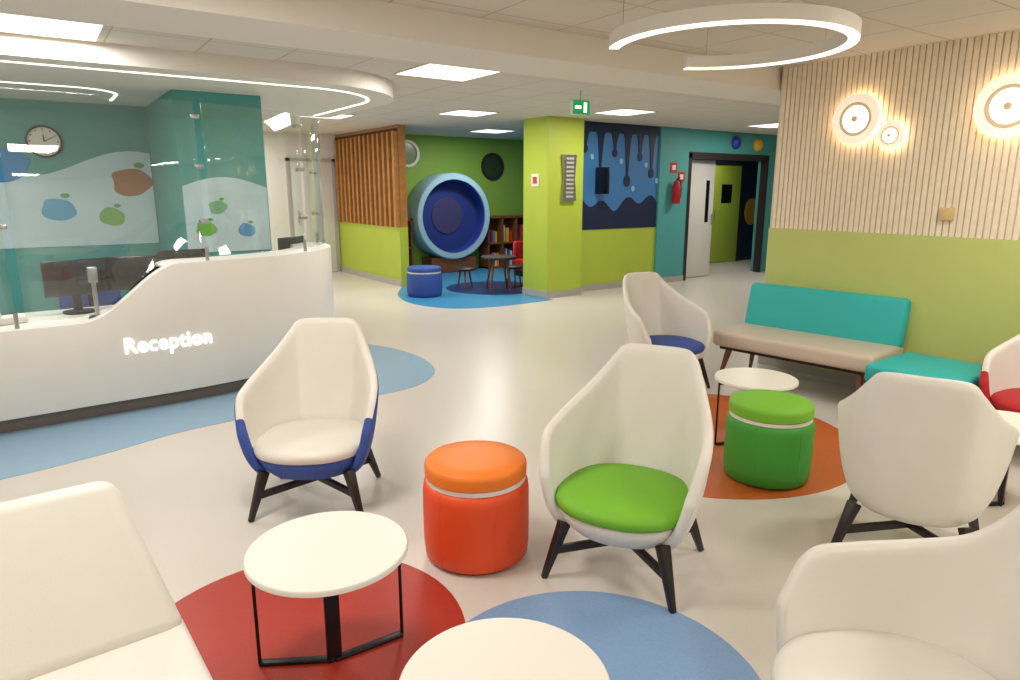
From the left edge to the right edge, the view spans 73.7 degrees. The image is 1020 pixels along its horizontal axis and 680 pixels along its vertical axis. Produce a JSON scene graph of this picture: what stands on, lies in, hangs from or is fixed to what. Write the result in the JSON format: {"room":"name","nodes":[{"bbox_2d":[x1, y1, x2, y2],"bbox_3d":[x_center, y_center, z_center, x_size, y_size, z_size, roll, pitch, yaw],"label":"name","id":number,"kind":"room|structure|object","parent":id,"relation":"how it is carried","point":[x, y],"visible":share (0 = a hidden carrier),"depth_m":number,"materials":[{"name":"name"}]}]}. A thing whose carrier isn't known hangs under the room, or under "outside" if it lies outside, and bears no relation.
{"room":"hospital interior","nodes":[
{"label":"hospital interior","id":0,"kind":"room"},
{"bbox_2d":[0,98,160,313],"bbox_3d":[-5.727,-1.151,6.516,4.200,2.600,0.200,-9,15,-34],"label":"wall","id":1,"kind":"structure","parent":0,"point":[87,131],"depth_m":7.06,"materials":[{"name":"teal paint"}]},
{"bbox_2d":[25,125,62,157],"bbox_3d":[-4.723,-2.012,6.892,0.320,0.320,0.045,-9,15,-34],"label":"wall clock","id":2,"kind":"object","parent":1,"relation":"attached to","point":[44,141],"visible":1,"depth_m":6.89,"materials":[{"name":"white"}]},
{"bbox_2d":[0,151,158,248],"bbox_3d":[-5.666,-1.322,6.388,4.180,0.990,0.011,-9,15,-34],"label":"wall mural","id":3,"kind":"object","parent":1,"relation":"attached to","point":[89,184],"visible":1,"depth_m":7.17},
{"bbox_2d":[145,89,271,256],"bbox_3d":[-3.229,-1.317,7.270,0.780,2.600,1.800,-9,15,-34],"label":"wall pier","id":4,"kind":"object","parent":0,"point":[227,138],"visible":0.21,"depth_m":6.45,"materials":[{"name":"teal paint"}]},
{"bbox_2d":[182,177,270,251],"bbox_3d":[-2.709,-1.206,6.534,0.760,0.700,0.011,-9,15,-34],"label":"wall mural","id":5,"kind":"object","parent":4,"relation":"attached to","point":[246,201],"visible":0.97,"depth_m":6.53},
{"bbox_2d":[197,198,255,235],"bbox_3d":[-2.726,-1.174,6.517,0.537,0.373,0.007,-9,15,-34],"label":"fruit","id":6,"kind":"object","parent":5,"relation":"attached to","point":[216,207],"visible":0.96,"depth_m":6.47,"materials":[{"name":"green paint"}]},
{"bbox_2d":[263,132,340,271],"bbox_3d":[-4.606,-2.477,12.528,3.200,2.600,0.200,-9,15,-34],"label":"wall","id":7,"kind":"structure","parent":0,"point":[278,147],"depth_m":12.61,"materials":[{"name":"white paint"}]},
{"bbox_2d":[285,158,339,271],"bbox_3d":[-3.741,-2.353,12.987,0.920,2.160,0.101,-9,15,-34],"label":"end door","id":8,"kind":"structure","parent":7,"relation":"in","point":[308,193],"depth_m":12.93,"materials":[{"name":"white"}]},
{"bbox_2d":[340,266,401,286],"bbox_3d":[-2.592,-1.178,12.445,0.015,0.100,2.700,-9,15,-34],"label":"baseboard","id":9,"kind":"structure","parent":7,"relation":"attached to","point":[342,269],"depth_m":12.28,"materials":[{"name":"grey"}]},
{"bbox_2d":[335,128,400,225],"bbox_3d":[-2.573,-2.856,12.089,0.008,1.570,2.700,-9,15,-34],"label":"backing","id":10,"kind":"object","parent":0,"point":[393,129],"depth_m":11.63,"materials":[{"name":"brown wood"}]},
{"bbox_2d":[335,124,407,226],"bbox_3d":[-2.517,-2.889,12.122,0.130,1.620,2.700,-9,15,-34],"label":"frame","id":11,"kind":"object","parent":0,"point":[400,128],"depth_m":11.07,"materials":[{"name":"brown wood"}]},
{"bbox_2d":[405,134,523,267],"bbox_3d":[-1.042,-2.751,13.772,4.100,2.600,0.200,-9,15,-34],"label":"wall","id":12,"kind":"structure","parent":0,"point":[438,154],"depth_m":13.70,"materials":[{"name":"green paint"}]},
{"bbox_2d":[334,131,400,227],"bbox_3d":[-2.560,-2.814,12.014,0.080,1.520,2.550,-9,15,-34],"label":"wood slat panel","id":13,"kind":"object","parent":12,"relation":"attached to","point":[367,167],"depth_m":11.81,"materials":[{"name":"brown wood"}]},
{"bbox_2d":[405,140,419,166],"bbox_3d":[-1.937,-3.511,12.807,0.500,0.500,0.050,-9,15,-34],"label":"round mirror","id":14,"kind":"object","parent":12,"relation":"attached to","point":[412,150],"visible":0.48,"depth_m":12.86,"materials":[{"name":"white mirror"}]},
{"bbox_2d":[481,153,503,179],"bbox_3d":[-0.356,-3.554,13.931,0.540,0.540,0.050,-9,15,-34],"label":"rim","id":15,"kind":"object","parent":12,"relation":"attached to","point":[486,156],"visible":1,"depth_m":13.89,"materials":[{"name":"black"}]},
{"bbox_2d":[484,156,500,176],"bbox_3d":[-0.362,-3.556,13.939,0.432,0.432,0.010,-9,15,-34],"label":"face","id":16,"kind":"object","parent":15,"relation":"attached to","point":[492,166],"visible":1,"depth_m":13.94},
{"bbox_2d":[0,259,1019,679],"bbox_3d":[1.818,-0.104,8.031,18.400,0.103,15.600,-9,15,-34],"label":"floor","id":17,"kind":"structure","parent":0,"point":[502,373],"depth_m":3.83,"materials":[{"name":"plastic"}]},
{"bbox_2d":[58,291,120,309],"bbox_3d":[-3.602,-0.176,5.809,0.530,1.000,0.566,-9,15,-34],"label":"office chair","id":18,"kind":"object","parent":17,"relation":"on","point":[110,297],"visible":0.02,"depth_m":5.57,"materials":[{"name":"blue fabric"}]},
{"bbox_2d":[0,481,212,679],"bbox_3d":[-1.417,0.931,1.303,1.560,0.785,0.901,-10,16,-37],"label":"sofa","id":19,"kind":"object","parent":17,"relation":"on","point":[83,595],"visible":1,"depth_m":1.76,"materials":[{"name":"white leather"}]},
{"bbox_2d":[0,242,334,433],"bbox_3d":[-3.545,0.005,4.853,1.401,1.060,5.564,11,17,42],"label":"reception desk","id":20,"kind":"object","parent":17,"relation":"on","point":[193,328],"visible":0.84,"depth_m":5.00,"materials":[{"name":"white"}]},
{"bbox_2d":[0,312,27,325],"bbox_3d":[-3.445,-0.159,4.646,0.200,0.085,0.200,9,16,37],"label":"desk telephone","id":21,"kind":"object","parent":20,"relation":"on","point":[5,318],"visible":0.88,"depth_m":4.61,"materials":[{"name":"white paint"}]},
{"bbox_2d":[40,257,107,314],"bbox_3d":[-3.199,-0.398,5.019,0.220,0.390,0.377,2,13,9],"label":"computer monitor","id":22,"kind":"object","parent":20,"relation":"on","point":[61,278],"visible":0.94,"depth_m":4.98,"materials":[{"name":"black plastic"}]},
{"bbox_2d":[86,267,99,318],"bbox_3d":[-2.942,-0.338,4.817,0.120,0.360,0.120,-9,15,-34],"label":"card reader","id":23,"kind":"object","parent":20,"relation":"on","point":[92,275],"visible":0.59,"depth_m":4.80,"materials":[{"name":"silver metal"}]},
{"bbox_2d":[103,255,163,290],"bbox_3d":[-2.906,-0.458,5.291,0.377,0.390,0.220,1,12,5],"label":"computer monitor","id":24,"kind":"object","parent":20,"relation":"on","point":[122,272],"visible":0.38,"depth_m":5.25,"materials":[{"name":"black plastic"}]},
{"bbox_2d":[0,114,319,328],"bbox_3d":[-3.337,-0.845,4.481,0.941,1.520,5.517,10,16,38],"label":"glass screen","id":25,"kind":"object","parent":20,"relation":"on","point":[191,116],"visible":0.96,"depth_m":5.12,"materials":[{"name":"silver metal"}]},
{"bbox_2d":[156,248,204,259],"bbox_3d":[-2.639,-0.524,5.530,0.355,0.418,0.220,-3,13,-13],"label":"computer monitor","id":26,"kind":"object","parent":20,"relation":"on","point":[187,253],"visible":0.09,"depth_m":5.47,"materials":[{"name":"black plastic"}]},
{"bbox_2d":[277,235,303,249],"bbox_3d":[-2.151,-0.798,6.720,0.220,0.440,0.377,11,17,42],"label":"computer monitor","id":27,"kind":"object","parent":20,"relation":"on","point":[285,242],"visible":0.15,"depth_m":6.61,"materials":[{"name":"black plastic"}]},
{"bbox_2d":[0,344,434,479],"bbox_3d":[-3.159,0.593,4.639,2.136,0.003,6.126,11,17,42],"label":"inlay","id":28,"kind":"object","parent":17,"relation":"on","point":[26,451],"visible":0.54,"depth_m":4.64,"materials":[{"name":"blue plastic"}]},
{"bbox_2d":[234,317,380,521],"bbox_3d":[-0.999,0.386,3.523,0.719,0.894,0.744,0,12,-2],"label":"armchair","id":29,"kind":"object","parent":17,"relation":"on","point":[307,414],"visible":0.99,"depth_m":3.56,"materials":[{"name":"white fabric"}]},
{"bbox_2d":[253,418,362,464],"bbox_3d":[-1.001,0.506,3.463,0.570,0.075,0.553,0,12,-2],"label":"seat cushion","id":30,"kind":"object","parent":29,"relation":"on","point":[282,441],"depth_m":3.33,"materials":[{"name":"white leather"}]},
{"bbox_2d":[175,563,464,679],"bbox_3d":[-0.756,1.080,2.433,1.200,0.003,1.200,-9,15,-34],"label":"inlay","id":31,"kind":"object","parent":17,"relation":"on","point":[218,616],"visible":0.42,"depth_m":2.53,"materials":[{"name":"plastic"}]},
{"bbox_2d":[243,511,407,666],"bbox_3d":[-0.602,0.892,2.291,0.524,0.430,0.524,-9,15,-34],"label":"round coffee table","id":32,"kind":"object","parent":31,"relation":"on","point":[327,555],"visible":1,"depth_m":2.25,"materials":[{"name":"white laminate"}]},
{"bbox_2d":[339,222,408,285],"bbox_3d":[-2.525,-1.618,12.396,0.150,0.980,2.700,-9,15,-34],"label":"dado","id":33,"kind":"object","parent":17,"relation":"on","point":[373,249],"depth_m":12.05,"materials":[{"name":"green paint"}]},
{"bbox_2d":[408,218,412,265],"bbox_3d":[-2.222,-1.742,12.774,0.700,1.060,0.360,-9,15,-34],"label":"bookshelf","id":34,"kind":"object","parent":17,"relation":"on","point":[410,236],"visible":0.02,"depth_m":12.82,"materials":[{"name":"brown wood"}]},
{"bbox_2d":[407,265,441,297],"bbox_3d":[-1.304,-0.901,10.367,0.538,0.453,0.538,-9,15,-34],"label":"stool","id":35,"kind":"object","parent":17,"relation":"on","point":[423,281],"visible":1,"depth_m":10.15,"materials":[{"name":"blue fabric"}]},
{"bbox_2d":[407,173,489,272],"bbox_3d":[-1.191,-2.295,13.304,1.640,1.890,0.460,-9,15,-34],"label":"pod","id":36,"kind":"object","parent":17,"relation":"on","point":[449,213],"visible":0.99,"depth_m":13.28,"materials":[{"name":"blue plastic"}]},
{"bbox_2d":[423,440,528,575],"bbox_3d":[-0.149,0.724,3.003,0.466,0.453,0.466,-9,15,-34],"label":"stool","id":37,"kind":"object","parent":17,"relation":"on","point":[476,492],"visible":1,"depth_m":2.82,"materials":[{"name":"orange leather"}]},
{"bbox_2d":[446,281,522,294],"bbox_3d":[-0.256,-0.868,11.251,1.600,0.002,1.600,-9,15,-34],"label":"inlay","id":38,"kind":"object","parent":17,"relation":"on","point":[498,287],"visible":0.66,"depth_m":11.13,"materials":[{"name":"plastic"}]},
{"bbox_2d":[455,267,474,288],"bbox_3d":[-0.739,-1.014,11.123,0.320,0.342,0.320,-9,15,-34],"label":"stool","id":39,"kind":"object","parent":38,"relation":"on","point":[459,269],"visible":1,"depth_m":11.02,"materials":[{"name":"black"}]},
{"bbox_2d":[481,255,516,290],"bbox_3d":[-0.182,-1.088,11.006,0.580,0.537,0.580,-9,15,-34],"label":"table","id":40,"kind":"object","parent":38,"relation":"on","point":[492,258],"visible":1,"depth_m":10.89,"materials":[{"name":"black wood"}]},
{"bbox_2d":[507,265,522,286],"bbox_3d":[0.072,-1.084,11.439,0.320,0.342,0.320,-9,15,-34],"label":"stool","id":41,"kind":"object","parent":38,"relation":"on","point":[518,267],"visible":0.79,"depth_m":11.33,"materials":[{"name":"black wood"}]},
{"bbox_2d":[479,215,522,268],"bbox_3d":[0.039,-2.083,14.320,1.420,1.060,0.360,-9,15,-34],"label":"bookshelf","id":42,"kind":"object","parent":17,"relation":"on","point":[503,230],"visible":0.48,"depth_m":14.10,"materials":[{"name":"brown wood"}]},
{"bbox_2d":[489,224,522,265],"bbox_3d":[0.049,-2.018,14.354,1.282,0.837,0.220,-9,15,-34],"label":"books","id":43,"kind":"object","parent":42,"relation":"on","point":[495,230],"depth_m":14.16,"materials":[{"name":"multicoloured paper"}]},
{"bbox_2d":[513,240,522,276],"bbox_3d":[0.318,-1.531,12.766,0.400,0.650,0.400,-9,15,-34],"label":"chair","id":44,"kind":"object","parent":17,"relation":"on","point":[517,245],"visible":0.29,"depth_m":12.75,"materials":[{"name":"red fabric"}]},
{"bbox_2d":[466,591,760,679],"bbox_3d":[0.270,1.133,2.194,1.120,0.003,1.120,-9,15,-34],"label":"inlay","id":45,"kind":"object","parent":17,"relation":"on","point":[633,638],"visible":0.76,"depth_m":2.46,"materials":[{"name":"plastic"}]},
{"bbox_2d":[399,618,609,679],"bbox_3d":[-0.013,1.028,1.674,0.510,0.430,0.510,6,14,26],"label":"round coffee table","id":46,"kind":"object","parent":45,"relation":"on","point":[492,648],"visible":1,"depth_m":1.72,"materials":[{"name":"white laminate"}]},
{"bbox_2d":[539,343,713,613],"bbox_3d":[0.523,0.527,2.886,0.719,0.894,0.744,6,14,26],"label":"armchair","id":47,"kind":"object","parent":17,"relation":"on","point":[625,463],"visible":1,"depth_m":2.93,"materials":[{"name":"white leather"}]},
{"bbox_2d":[555,463,687,532],"bbox_3d":[0.481,0.644,2.837,0.570,0.075,0.553,6,14,26],"label":"seat cushion","id":48,"kind":"object","parent":47,"relation":"on","point":[598,497],"depth_m":2.74,"materials":[{"name":"green fabric"}]},
{"bbox_2d":[622,272,712,387],"bbox_3d":[1.252,-0.077,5.622,0.719,0.894,0.744,-5,14,-23],"label":"armchair","id":49,"kind":"object","parent":17,"relation":"on","point":[656,313],"visible":0.72,"depth_m":5.75,"materials":[{"name":"white plastic"}]},
{"bbox_2d":[649,335,704,354],"bbox_3d":[1.290,0.041,5.571,0.570,0.075,0.553,-5,14,-23],"label":"seat cushion","id":50,"kind":"object","parent":49,"relation":"on","point":[694,343],"depth_m":5.53,"materials":[{"name":"blue fabric"}]},
{"bbox_2d":[703,394,845,499],"bbox_3d":[1.254,0.624,4.499,1.940,0.003,1.940,-9,15,-34],"label":"inlay","id":51,"kind":"object","parent":17,"relation":"on","point":[826,473],"visible":0.24,"depth_m":3.92,"materials":[{"name":"plastic"}]},
{"bbox_2d":[714,367,798,444],"bbox_3d":[1.546,0.445,4.320,0.500,0.430,0.504,9,16,37],"label":"round coffee table","id":52,"kind":"object","parent":51,"relation":"on","point":[744,378],"visible":0.75,"depth_m":4.25,"materials":[{"name":"white laminate"}]},
{"bbox_2d":[723,389,814,489],"bbox_3d":[1.446,0.546,3.808,0.466,0.453,0.466,-9,15,-34],"label":"stool","id":53,"kind":"object","parent":51,"relation":"on","point":[769,437],"visible":1,"depth_m":3.63,"materials":[{"name":"green leather"}]},
{"bbox_2d":[713,283,910,389],"bbox_3d":[2.398,0.004,5.525,0.678,0.777,1.300,-11,17,-41],"label":"sofa","id":54,"kind":"object","parent":17,"relation":"on","point":[848,332],"visible":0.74,"depth_m":5.45,"materials":[{"name":"teal fabric"}]},
{"bbox_2d":[770,504,1019,679],"bbox_3d":[1.034,0.781,1.608,0.789,0.948,0.762,0,12,-2],"label":"armchair","id":55,"kind":"object","parent":17,"relation":"on","point":[937,608],"visible":1,"depth_m":1.82,"materials":[{"name":"white leather"}]},
{"bbox_2d":[770,630,996,679],"bbox_3d":[0.945,0.891,1.623,0.586,0.080,0.604,0,12,-2],"label":"seat cushion","id":56,"kind":"object","parent":55,"relation":"on","point":[802,654],"depth_m":1.77,"materials":[{"name":"white fabric"}]},
{"bbox_2d":[864,352,981,388],"bbox_3d":[2.842,0.380,4.622,0.640,0.432,0.600,-9,15,-36],"label":"bench","id":57,"kind":"object","parent":17,"relation":"on","point":[911,363],"visible":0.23,"depth_m":4.54,"materials":[{"name":"teal fabric"}]},
{"bbox_2d":[831,372,1019,542],"bbox_3d":[1.767,0.514,2.943,0.719,0.894,0.744,8,15,33],"label":"armchair","id":58,"kind":"object","parent":17,"relation":"on","point":[917,452],"visible":0.99,"depth_m":2.69,"materials":[{"name":"white leather"}]},
{"bbox_2d":[979,334,1019,412],"bbox_3d":[3.255,0.273,4.035,0.744,0.894,0.719,-8,15,-31],"label":"armchair","id":59,"kind":"object","parent":17,"relation":"on","point":[999,381],"visible":0.73,"depth_m":4.20,"materials":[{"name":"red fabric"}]},
{"bbox_2d":[990,388,1019,412],"bbox_3d":[3.186,0.386,4.010,0.553,0.075,0.570,-8,15,-31],"label":"seat cushion","id":60,"kind":"object","parent":59,"relation":"on","point":[1004,399],"depth_m":4.06,"materials":[{"name":"red fabric"}]},
{"bbox_2d":[988,410,1019,506],"bbox_3d":[2.523,0.637,3.450,0.520,0.430,0.520,12,17,42],"label":"round coffee table","id":61,"kind":"object","parent":17,"relation":"on","point":[1013,418],"visible":0.32,"depth_m":3.48,"materials":[{"name":"white laminate"}]},
{"bbox_2d":[523,116,583,291],"bbox_3d":[0.646,-2.029,10.266,0.660,2.500,0.600,-9,15,-34],"label":"column","id":62,"kind":"structure","parent":0,"point":[552,227],"depth_m":10.05,"materials":[{"name":"paint"}]},
{"bbox_2d":[531,174,538,186],"bbox_3d":[0.370,-2.349,9.998,0.014,0.180,0.180,-9,15,-34],"label":"wall sign","id":63,"kind":"object","parent":62,"relation":"attached to","point":[534,177],"visible":1,"depth_m":9.99,"materials":[{"name":"plastic"}]},
{"bbox_2d":[522,287,581,298],"bbox_3d":[0.646,-0.760,10.546,0.680,0.100,0.620,-9,15,-34],"label":"baseboard","id":64,"kind":"structure","parent":62,"relation":"attached to","point":[572,292],"depth_m":10.31,"materials":[{"name":"grey"}]},
{"bbox_2d":[560,154,576,200],"bbox_3d":[0.857,-2.366,9.937,0.260,0.660,0.050,-9,15,-34],"label":"frame","id":65,"kind":"object","parent":62,"relation":"attached to","point":[563,156],"visible":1,"depth_m":9.91,"materials":[{"name":"silver metal"}]},
{"bbox_2d":[566,157,573,197],"bbox_3d":[0.873,-2.366,9.913,0.140,0.570,0.008,-9,15,-34],"label":"louvres","id":66,"kind":"object","parent":65,"relation":"attached to","point":[567,158],"visible":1,"depth_m":9.90,"materials":[{"name":"grey"}]},
{"bbox_2d":[97,0,1019,139],"bbox_3d":[1.818,-2.739,7.450,18.400,0.100,15.600,-9,15,-34],"label":"ceiling","id":67,"kind":"structure","parent":0,"point":[887,25],"depth_m":5.17,"materials":[{"name":"paint"}]},
{"bbox_2d":[0,25,104,41],"bbox_3d":[-2.950,-1.991,4.321,0.600,0.014,0.600,-9,15,-34],"label":"frame","id":68,"kind":"object","parent":67,"relation":"attached to","point":[103,25],"visible":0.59,"depth_m":4.53,"materials":[{"name":"white paint"}]},
{"bbox_2d":[0,13,102,40],"bbox_3d":[-2.950,-1.990,4.322,0.580,0.008,0.580,-9,15,-34],"label":"diffuser","id":69,"kind":"object","parent":68,"relation":"attached to","point":[8,22],"visible":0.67,"depth_m":4.32,"materials":[{"name":"white plastic"}]},
{"bbox_2d":[0,81,117,100],"bbox_3d":[-5.039,-2.034,5.155,0.804,0.006,3.954,11,17,41],"label":"recessed light","id":70,"kind":"object","parent":67,"relation":"in","point":[115,94],"visible":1,"depth_m":5.92,"materials":[{"name":"white plastic"}]},
{"bbox_2d":[0,32,393,117],"bbox_3d":[-4.050,-2.221,5.657,6.250,0.140,2.720,-9,15,-34],"label":"soffit","id":71,"kind":"structure","parent":67,"relation":"attached to","point":[132,89],"depth_m":5.60,"materials":[{"name":"white paint"}]},
{"bbox_2d":[0,60,368,115],"bbox_3d":[-3.409,-2.028,5.126,1.877,0.006,6.427,8,15,34],"label":"recessed light","id":72,"kind":"object","parent":71,"relation":"in","point":[366,98],"visible":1,"depth_m":5.48,"materials":[{"name":"white plastic"}]},
{"bbox_2d":[0,0,782,104],"bbox_3d":[2.592,-2.364,6.400,18.000,0.180,0.600,-9,15,-34],"label":"ceiling beam","id":73,"kind":"structure","parent":67,"relation":"attached to","point":[371,28],"depth_m":4.05,"materials":[{"name":"white paint"}]},
{"bbox_2d":[394,63,499,81],"bbox_3d":[-0.533,-2.355,5.974,0.720,0.014,0.720,-9,15,-34],"label":"frame","id":74,"kind":"object","parent":67,"relation":"attached to","point":[423,64],"visible":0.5,"depth_m":5.96,"materials":[{"name":"white paint"}]},
{"bbox_2d":[399,64,497,80],"bbox_3d":[-0.533,-2.354,5.974,0.696,0.008,0.696,-9,15,-34],"label":"diffuser","id":75,"kind":"object","parent":74,"relation":"attached to","point":[430,70],"visible":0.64,"depth_m":5.97,"materials":[{"name":"white plastic"}]},
{"bbox_2d":[438,109,498,116],"bbox_3d":[-0.567,-3.060,9.170,0.600,0.014,0.600,-9,15,-34],"label":"frame","id":76,"kind":"object","parent":67,"relation":"attached to","point":[457,109],"visible":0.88,"depth_m":8.98,"materials":[{"name":"white paint"}]},
{"bbox_2d":[442,110,493,116],"bbox_3d":[-0.567,-3.059,9.170,0.580,0.008,0.580,-9,15,-34],"label":"diffuser","id":77,"kind":"object","parent":76,"relation":"attached to","point":[460,112],"visible":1,"depth_m":9.18,"materials":[{"name":"white plastic"}]},
{"bbox_2d":[570,90,589,115],"bbox_3d":[0.743,-2.499,7.164,0.240,0.245,0.048,-9,15,-34],"label":"exit sign","id":78,"kind":"object","parent":67,"relation":"attached to","point":[577,107],"visible":1,"depth_m":7.15,"materials":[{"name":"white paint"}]},
{"bbox_2d":[593,108,657,115],"bbox_3d":[1.531,-3.035,9.054,0.600,0.014,0.600,-9,15,-34],"label":"frame","id":79,"kind":"object","parent":67,"relation":"attached to","point":[651,111],"visible":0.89,"depth_m":8.88,"materials":[{"name":"white paint"}]},
{"bbox_2d":[599,109,650,115],"bbox_3d":[1.531,-3.034,9.054,0.580,0.008,0.580,-9,15,-34],"label":"diffuser","id":80,"kind":"object","parent":79,"relation":"attached to","point":[624,112],"visible":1,"depth_m":9.06,"materials":[{"name":"white plastic"}]},
{"bbox_2d":[609,0,861,69],"bbox_3d":[1.289,-1.744,3.748,1.168,0.248,1.340,11,16,40],"label":"pendant lamp","id":81,"kind":"object","parent":67,"relation":"hanging from","point":[848,23],"visible":1,"depth_m":3.37,"materials":[{"name":"white metal"}]},
{"bbox_2d":[581,227,654,284],"bbox_3d":[1.657,-1.350,11.204,1.840,0.970,0.200,-9,15,-34],"label":"dado","id":82,"kind":"object","parent":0,"point":[607,255],"depth_m":11.12,"materials":[{"name":"green paint"}]},
{"bbox_2d":[583,121,659,210],"bbox_3d":[1.657,-2.620,10.924,1.840,1.630,0.200,-9,15,-34],"label":"wall mural","id":83,"kind":"object","parent":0,"point":[644,186],"visible":0.29,"depth_m":10.87,"materials":[{"name":"blue paint"}]},
{"bbox_2d":[595,167,609,193],"bbox_3d":[1.424,-2.455,10.480,0.060,0.400,0.300,-9,15,-34],"label":"wall monitor","id":84,"kind":"object","parent":83,"relation":"attached to","point":[602,177],"visible":1,"depth_m":10.44,"materials":[{"name":"black"}]},
{"bbox_2d":[582,195,656,229],"bbox_3d":[1.718,-2.073,10.956,1.820,0.549,0.009,-9,15,-34],"label":"wave","id":85,"kind":"object","parent":83,"relation":"attached to","point":[630,214],"visible":0.88,"depth_m":11.03,"materials":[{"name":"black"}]},
{"bbox_2d":[584,121,659,191],"bbox_3d":[1.729,-2.885,10.783,1.825,1.040,0.013,-9,15,-34],"label":"drip","id":86,"kind":"object","parent":83,"relation":"attached to","point":[601,128],"visible":0.85,"depth_m":10.81,"materials":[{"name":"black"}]},
{"bbox_2d":[653,126,690,276],"bbox_3d":[2.709,-2.299,11.724,0.700,2.600,0.240,-9,15,-34],"label":"wall","id":87,"kind":"structure","parent":0,"point":[674,142],"depth_m":11.59,"materials":[{"name":"teal paint"}]},
{"bbox_2d":[581,275,682,291],"bbox_3d":[2.017,-0.946,11.392,2.540,0.100,0.055,-9,15,-34],"label":"baseboard","id":88,"kind":"structure","parent":87,"relation":"attached to","point":[600,286],"depth_m":11.15,"materials":[{"name":"grey"}]},
{"bbox_2d":[671,177,681,203],"bbox_3d":[2.807,-2.528,11.491,0.168,0.446,0.144,5,13,21],"label":"fire extinguisher","id":89,"kind":"object","parent":87,"relation":"attached to","point":[676,189],"visible":1,"depth_m":11.45,"materials":[{"name":"red metal"}]},
{"bbox_2d":[686,160,715,277],"bbox_3d":[3.400,-2.190,12.364,0.900,2.090,0.085,-10,16,-37],"label":"door leaf","id":90,"kind":"structure","parent":87,"relation":"in","point":[703,171],"depth_m":12.42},
{"bbox_2d":[683,152,768,280],"bbox_3d":[3.921,-2.301,12.611,2.280,2.220,0.250,-9,15,-34],"label":"door frame","id":91,"kind":"structure","parent":87,"relation":"in","point":[764,159],"depth_m":12.80,"materials":[{"name":"black metal"}]},
{"bbox_2d":[689,129,769,154],"bbox_3d":[3.918,-3.561,12.337,2.280,0.400,0.200,-9,15,-34],"label":"lintel","id":92,"kind":"object","parent":87,"relation":"attached to","point":[708,141],"depth_m":12.14,"materials":[{"name":"teal paint"}]},
{"bbox_2d":[731,136,741,148],"bbox_3d":[4.119,-3.572,12.292,0.240,0.240,0.100,-9,15,-34],"label":"decor","id":93,"kind":"object","parent":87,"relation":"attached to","point":[736,142],"visible":1,"depth_m":12.25,"materials":[{"name":"blue"}]},
{"bbox_2d":[692,159,758,262],"bbox_3d":[4.336,-2.984,14.827,5.950,2.600,0.200,-9,15,-34],"label":"wall","id":94,"kind":"structure","parent":0,"point":[751,167],"depth_m":15.44,"materials":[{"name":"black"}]},
{"bbox_2d":[709,162,744,262],"bbox_3d":[4.742,-2.794,14.989,1.110,2.160,0.084,-9,15,-34],"label":"door","id":95,"kind":"structure","parent":94,"relation":"in","point":[729,177],"depth_m":15.01,"materials":[{"name":"paint"}]},
{"bbox_2d":[744,198,755,224],"bbox_3d":[5.523,-2.940,15.556,0.500,0.600,0.009,-9,15,-34],"label":"wall decoration","id":96,"kind":"object","parent":94,"relation":"attached to","point":[749,212],"visible":0.8,"depth_m":15.52,"materials":[{"name":"orange"}]},
{"bbox_2d":[750,135,776,271],"bbox_3d":[6.204,-2.832,14.137,3.300,2.600,0.200,-9,15,-34],"label":"wall","id":97,"kind":"structure","parent":0,"point":[773,138],"depth_m":13.22,"materials":[{"name":"paint"}]},
{"bbox_2d":[764,228,1019,377],"bbox_3d":[4.022,0.087,3.853,0.015,1.170,5.920,-9,15,-34],"label":"dado","id":98,"kind":"object","parent":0,"point":[963,294],"depth_m":5.08,"materials":[{"name":"paint"}]},
{"bbox_2d":[758,356,866,385],"bbox_3d":[4.020,0.698,3.987,0.020,0.080,5.920,-9,15,-34],"label":"baseboard","id":99,"kind":"structure","parent":98,"relation":"attached to","point":[791,366],"depth_m":5.93,"materials":[{"name":"grey"}]},
{"bbox_2d":[770,31,1019,239],"bbox_3d":[4.102,-0.545,3.771,0.180,2.600,5.920,-9,15,-34],"label":"wall","id":100,"kind":"structure","parent":0,"point":[1013,31],"depth_m":4.98,"materials":[{"name":"beige wood"}]},
{"bbox_2d":[832,93,880,143],"bbox_3d":[2.702,-1.724,5.308,0.074,0.380,0.380,-9,15,-34],"label":"wall lamp","id":101,"kind":"object","parent":100,"relation":"attached to","point":[856,118],"visible":1,"depth_m":5.29,"materials":[{"name":"white paint"}]},
{"bbox_2d":[876,122,903,148],"bbox_3d":[2.862,-1.538,5.114,0.074,0.200,0.200,-9,15,-34],"label":"wall lamp","id":102,"kind":"object","parent":100,"relation":"attached to","point":[890,135],"visible":1,"depth_m":5.10,"materials":[{"name":"white paint"}]},
{"bbox_2d":[771,29,1019,239],"bbox_3d":[4.028,-1.142,3.577,0.012,1.350,5.886,-9,15,-34],"label":"panelling","id":103,"kind":"structure","parent":100,"relation":"attached to","point":[806,89],"depth_m":5.08,"materials":[{"name":"beige wood"}]},
{"bbox_2d":[939,208,954,220],"bbox_3d":[3.141,-0.905,4.890,0.025,0.090,0.090,-9,15,-34],"label":"wall thermostat","id":104,"kind":"object","parent":100,"relation":"attached to","point":[946,214],"visible":1,"depth_m":4.88,"materials":[{"name":"gold metal"}]},
{"bbox_2d":[973,72,1019,138],"bbox_3d":[3.293,-1.542,4.484,0.074,0.420,0.420,-9,15,-34],"label":"wall lamp","id":105,"kind":"object","parent":100,"relation":"attached to","point":[996,110],"visible":1,"depth_m":4.51,"materials":[{"name":"white paint"}]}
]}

